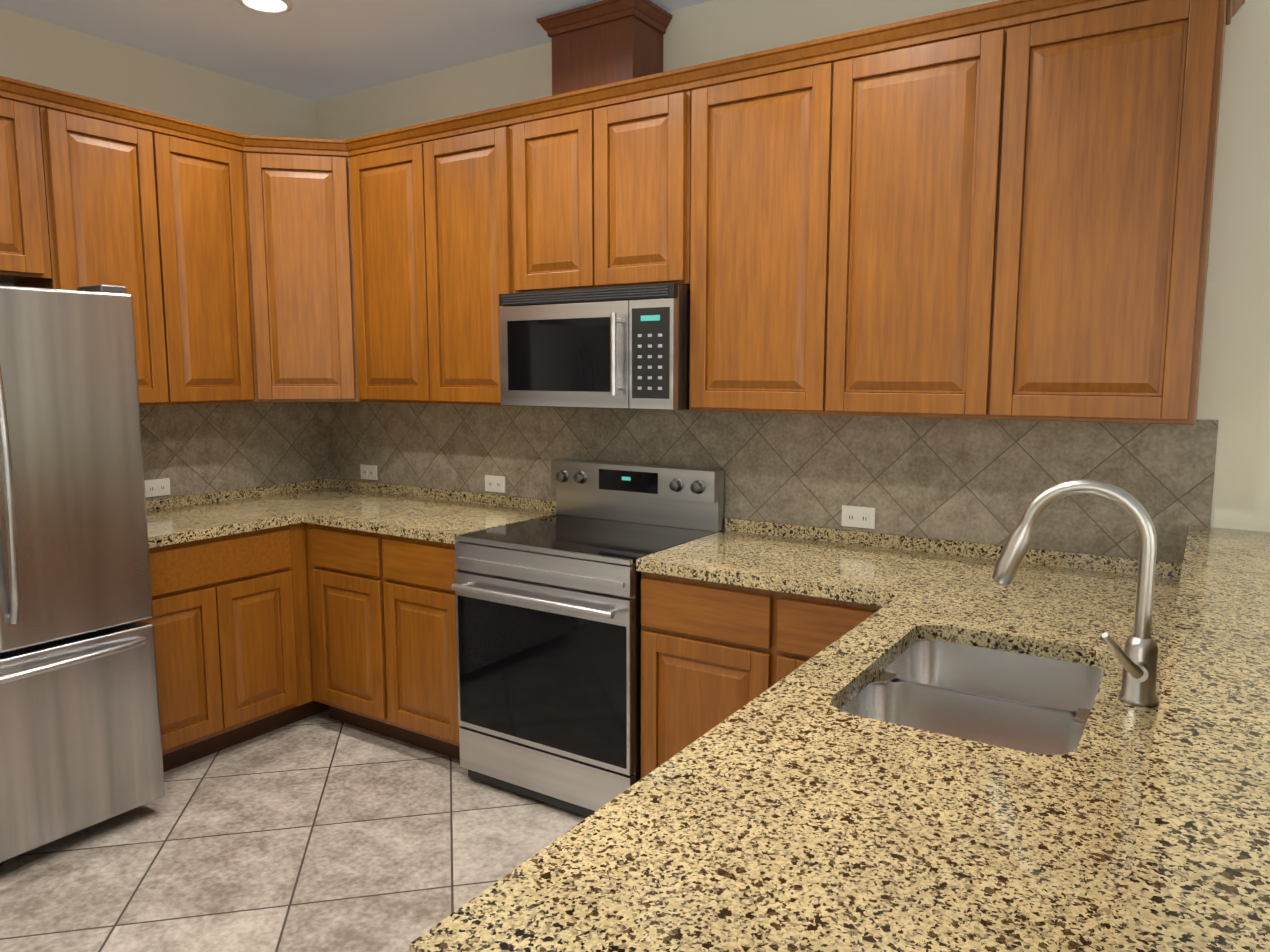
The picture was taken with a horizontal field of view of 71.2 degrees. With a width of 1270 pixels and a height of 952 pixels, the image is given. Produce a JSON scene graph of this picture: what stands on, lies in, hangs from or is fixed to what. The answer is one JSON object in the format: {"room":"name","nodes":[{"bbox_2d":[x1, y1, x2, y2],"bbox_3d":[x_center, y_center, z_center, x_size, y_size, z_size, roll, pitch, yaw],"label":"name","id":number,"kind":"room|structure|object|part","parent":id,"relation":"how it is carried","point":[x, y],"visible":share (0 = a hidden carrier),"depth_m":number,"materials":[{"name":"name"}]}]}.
{"room":"kitchen","nodes":[
{"label":"kitchen","id":0,"kind":"room"},
{"bbox_2d":[0,8,315,285],"bbox_3d":[-2.228,-0.322,3.584,0.120,2.810,2.500,4,8,33],"label":"wall","id":1,"kind":"structure","parent":0,"point":[42,53],"depth_m":3.64,"materials":[{"name":"beige paint"}]},
{"bbox_2d":[0,76,51,286],"bbox_3d":[-2.328,-0.999,2.936,0.322,0.645,0.560,4,8,33],"label":"upper cabinet","id":2,"kind":"object","parent":1,"relation":"attached to","point":[25,242],"depth_m":3.02,"materials":[{"name":"brown wood"}]},
{"bbox_2d":[20,85,151,405],"bbox_3d":[-2.053,-0.821,3.382,0.322,1.103,0.444,4,8,33],"label":"upper cabinet","id":3,"kind":"object","parent":1,"relation":"attached to","point":[91,176],"depth_m":3.21,"materials":[{"name":"brown wood"}]},
{"bbox_2d":[144,478,170,496],"bbox_3d":[-2.041,0.050,3.782,0.010,0.072,0.116,4,8,33],"label":"electrical outlet","id":4,"kind":"object","parent":1,"relation":"attached to","point":[157,487],"visible":0.96,"depth_m":3.78,"materials":[{"name":"white plastic"}]},
{"bbox_2d":[132,108,247,405],"bbox_3d":[-1.846,-0.854,3.659,0.367,1.103,0.497,4,8,33],"label":"upper cabinet","id":5,"kind":"object","parent":1,"relation":"attached to","point":[190,229],"depth_m":3.53,"materials":[{"name":"brown wood"}]},
{"bbox_2d":[140,402,327,499],"bbox_3d":[-1.941,-0.103,3.935,0.008,0.451,1.350,4,8,33],"label":"tile backsplash","id":6,"kind":"structure","parent":1,"relation":"attached to","point":[201,448],"depth_m":4.07,"materials":[{"name":"beige tile"}]},
{"bbox_2d":[0,710,586,951],"bbox_3d":[-0.416,1.550,0.146,7.120,0.100,6.620,4,8,33],"label":"floor","id":7,"kind":"structure","parent":0,"point":[323,831],"depth_m":2.78,"materials":[{"name":"tile"}]},
{"bbox_2d":[0,285,164,862],"bbox_3d":[-2.160,0.297,2.757,0.868,1.775,0.910,4,8,33],"label":"fridge","id":8,"kind":"object","parent":7,"relation":"on","point":[80,740],"visible":1,"depth_m":2.73,"materials":[{"name":"metal"}]},
{"bbox_2d":[141,524,304,771],"bbox_3d":[-1.862,0.651,3.572,0.628,0.880,0.679,4,8,33],"label":"base cabinet","id":9,"kind":"object","parent":7,"relation":"on","point":[229,620],"depth_m":3.43,"materials":[{"name":"brown wood"}]},
{"bbox_2d":[297,522,328,717],"bbox_3d":[-1.504,0.586,4.119,0.628,0.880,0.751,4,8,33],"label":"base cabinet","id":10,"kind":"object","parent":7,"relation":"on","point":[312,707],"depth_m":3.75,"materials":[{"name":"brown wood"}]},
{"bbox_2d":[306,523,460,759],"bbox_3d":[-0.843,0.628,3.767,0.901,0.880,0.627,4,8,33],"label":"base cabinet","id":11,"kind":"object","parent":7,"relation":"on","point":[383,631],"visible":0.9,"depth_m":3.49,"materials":[{"name":"brown wood"}]},
{"bbox_2d":[451,459,723,816],"bbox_3d":[-0.175,0.555,3.251,0.752,1.145,0.689,4,8,33],"label":"range","id":12,"kind":"object","parent":7,"relation":"on","point":[548,622],"visible":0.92,"depth_m":3.05,"materials":[{"name":"metal"}]},
{"bbox_2d":[641,572,800,778],"bbox_3d":[0.404,0.723,2.962,0.536,0.880,0.628,4,8,33],"label":"base cabinet","id":13,"kind":"object","parent":7,"relation":"on","point":[713,654],"depth_m":2.70,"materials":[{"name":"brown wood"}]},
{"bbox_2d":[797,595,882,667],"bbox_3d":[0.688,0.745,2.778,0.423,0.880,0.628,4,8,33],"label":"base cabinet","id":14,"kind":"object","parent":7,"relation":"on","point":[823,620],"depth_m":2.47,"materials":[{"name":"brown wood"}]},
{"bbox_3d":[0.531,0.894,1.519,0.668,0.880,1.704,4,8,33],"label":"base cabinet","id":15,"kind":"object","parent":7,"relation":"on","visible":0},
{"bbox_2d":[146,490,297,547],"bbox_3d":[-1.852,0.169,3.525,0.632,0.083,0.713,4,8,33],"label":"countertop","id":16,"kind":"structure","parent":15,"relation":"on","point":[184,518],"depth_m":3.64,"materials":[{"name":"stone"}]},
{"bbox_2d":[232,478,555,543],"bbox_3d":[-1.108,0.130,3.860,1.512,0.083,0.662,4,8,33],"label":"countertop","id":17,"kind":"structure","parent":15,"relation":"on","point":[423,513],"depth_m":3.81,"materials":[{"name":"stone"}]},
{"bbox_2d":[636,517,905,593],"bbox_3d":[0.517,0.252,2.829,0.812,0.083,0.632,4,8,33],"label":"countertop","id":18,"kind":"structure","parent":15,"relation":"on","point":[774,556],"depth_m":2.84,"materials":[{"name":"stone"}]},
{"bbox_2d":[409,535,1182,951],"bbox_3d":[0.681,0.458,1.719,0.692,0.357,2.342,4,8,33],"label":"countertop","id":19,"kind":"structure","parent":15,"relation":"on","point":[948,746],"depth_m":1.22,"materials":[{"name":"stone"}]},
{"bbox_2d":[992,479,1157,706],"bbox_3d":[0.784,0.204,1.591,0.286,0.392,0.141,4,8,33],"label":"faucet","id":20,"kind":"object","parent":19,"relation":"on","point":[1137,657],"visible":1,"depth_m":1.56,"materials":[{"name":"silver metal"}]},
{"bbox_3d":[1.045,0.817,1.540,0.154,1.028,2.317,4,8,33],"label":"trim","id":21,"kind":"structure","parent":7,"relation":"on","visible":0},
{"bbox_2d":[1118,526,1269,951],"bbox_3d":[1.115,0.294,1.386,0.475,0.041,2.392,4,8,33],"label":"bar","id":22,"kind":"object","parent":21,"relation":"on","point":[1199,881],"visible":1,"depth_m":0.97,"materials":[{"name":"stone"}]},
{"bbox_2d":[0,0,712,101],"bbox_3d":[-0.416,-1.340,-0.196,7.120,0.100,6.620,4,8,33],"label":"ceiling","id":23,"kind":"structure","parent":0,"point":[315,50],"depth_m":3.45,"materials":[{"name":"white paint"}]},
{"bbox_2d":[237,0,293,13],"bbox_3d":[-1.314,-1.681,3.149,0.190,0.010,0.190,4,8,33],"label":"recessed light","id":24,"kind":"object","parent":23,"relation":"in","point":[274,6],"visible":1,"depth_m":3.17,"materials":[{"name":"white glass"}]},
{"bbox_2d":[315,0,1269,531],"bbox_3d":[1.405,-0.211,2.648,7.000,2.810,0.120,4,8,33],"label":"wall","id":25,"kind":"structure","parent":0,"point":[1235,380],"depth_m":2.44,"materials":[{"name":"beige paint"}]},
{"bbox_2d":[232,132,359,402],"bbox_3d":[-1.461,-0.889,3.960,0.681,1.103,0.681,4,8,33],"label":"upper cabinet","id":26,"kind":"object","parent":25,"relation":"attached to","point":[294,194],"depth_m":3.78,"materials":[{"name":"brown wood"}]},
{"bbox_2d":[360,464,377,479],"bbox_3d":[-1.310,-0.018,4.359,0.116,0.072,0.010,4,8,33],"label":"electrical outlet","id":27,"kind":"object","parent":25,"relation":"attached to","point":[368,472],"visible":1,"depth_m":4.36,"materials":[{"name":"white plastic"}]},
{"bbox_2d":[348,121,439,403],"bbox_3d":[-0.957,-0.873,3.820,0.568,1.103,0.368,4,8,33],"label":"upper cabinet","id":28,"kind":"object","parent":25,"relation":"attached to","point":[392,173],"depth_m":3.68,"materials":[{"name":"brown wood"}]},
{"bbox_2d":[432,102,527,405],"bbox_3d":[-0.564,-0.846,3.593,0.588,1.103,0.322,4,8,33],"label":"upper cabinet","id":29,"kind":"object","parent":25,"relation":"attached to","point":[482,217],"depth_m":3.43,"materials":[{"name":"brown wood"}]},
{"bbox_2d":[485,475,505,492],"bbox_3d":[-0.618,0.035,3.913,0.116,0.072,0.010,4,8,33],"label":"electrical outlet","id":30,"kind":"object","parent":25,"relation":"attached to","point":[493,483],"visible":1,"depth_m":3.91,"materials":[{"name":"white plastic"}]},
{"bbox_2d":[524,80,607,291],"bbox_3d":[-0.193,-1.027,3.329,0.441,0.681,0.322,4,8,33],"label":"upper cabinet","id":31,"kind":"object","parent":25,"relation":"attached to","point":[566,131],"depth_m":3.17,"materials":[{"name":"brown wood"}]},
{"bbox_2d":[544,0,667,91],"bbox_3d":[-0.102,-1.508,3.282,0.360,0.283,0.207,4,8,33],"label":"cover","id":32,"kind":"object","parent":25,"relation":"attached to","point":[625,39],"depth_m":3.18,"materials":[{"name":"brown wood"}]},
{"bbox_2d":[608,67,687,286],"bbox_3d":[0.073,-1.007,3.158,0.441,0.681,0.322,4,8,33],"label":"upper cabinet","id":33,"kind":"object","parent":25,"relation":"attached to","point":[648,111],"depth_m":2.99,"materials":[{"name":"brown wood"}]},
{"bbox_2d":[499,283,689,410],"bbox_3d":[-0.095,-0.462,3.254,0.752,0.415,0.449,4,8,33],"label":"microwave","id":34,"kind":"object","parent":33,"relation":"attached to","point":[624,347],"visible":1,"depth_m":3.07,"materials":[{"name":"metal"}]},
{"bbox_2d":[688,31,855,414],"bbox_3d":[0.459,-0.768,2.933,0.624,1.103,0.322,4,8,33],"label":"upper cabinet","id":35,"kind":"object","parent":25,"relation":"attached to","point":[771,132],"depth_m":2.76,"materials":[{"name":"brown wood"}]},
{"bbox_2d":[328,402,1218,562],"bbox_3d":[0.023,-0.051,3.495,3.785,0.451,0.008,4,8,33],"label":"tile backsplash","id":36,"kind":"structure","parent":25,"relation":"attached to","point":[979,480],"depth_m":3.02,"materials":[{"name":"beige tile"}]},
{"bbox_2d":[841,505,875,528],"bbox_3d":[0.761,0.140,3.022,0.116,0.072,0.010,4,8,33],"label":"electrical outlet","id":37,"kind":"object","parent":25,"relation":"attached to","point":[858,517],"visible":1,"depth_m":3.02,"materials":[{"name":"white plastic"}]},
{"bbox_2d":[848,0,1035,419],"bbox_3d":[0.869,-0.736,2.668,0.602,1.103,0.322,4,8,33],"label":"upper cabinet","id":38,"kind":"object","parent":25,"relation":"attached to","point":[998,210],"depth_m":2.48,"materials":[{"name":"brown wood"}]},
{"bbox_2d":[1016,0,1235,424],"bbox_3d":[1.248,-0.708,2.424,0.550,1.103,0.322,4,8,33],"label":"upper cabinet","id":39,"kind":"object","parent":25,"relation":"attached to","point":[1122,147],"depth_m":2.25,"materials":[{"name":"brown wood"}]},
{"bbox_3d":[-0.501,-1.215,2.277,3.468,0.059,2.370,4,8,33],"label":"crown","id":40,"kind":"part","parent":39,"relation":"part of","materials":[{"name":"brown wood"}]}
]}

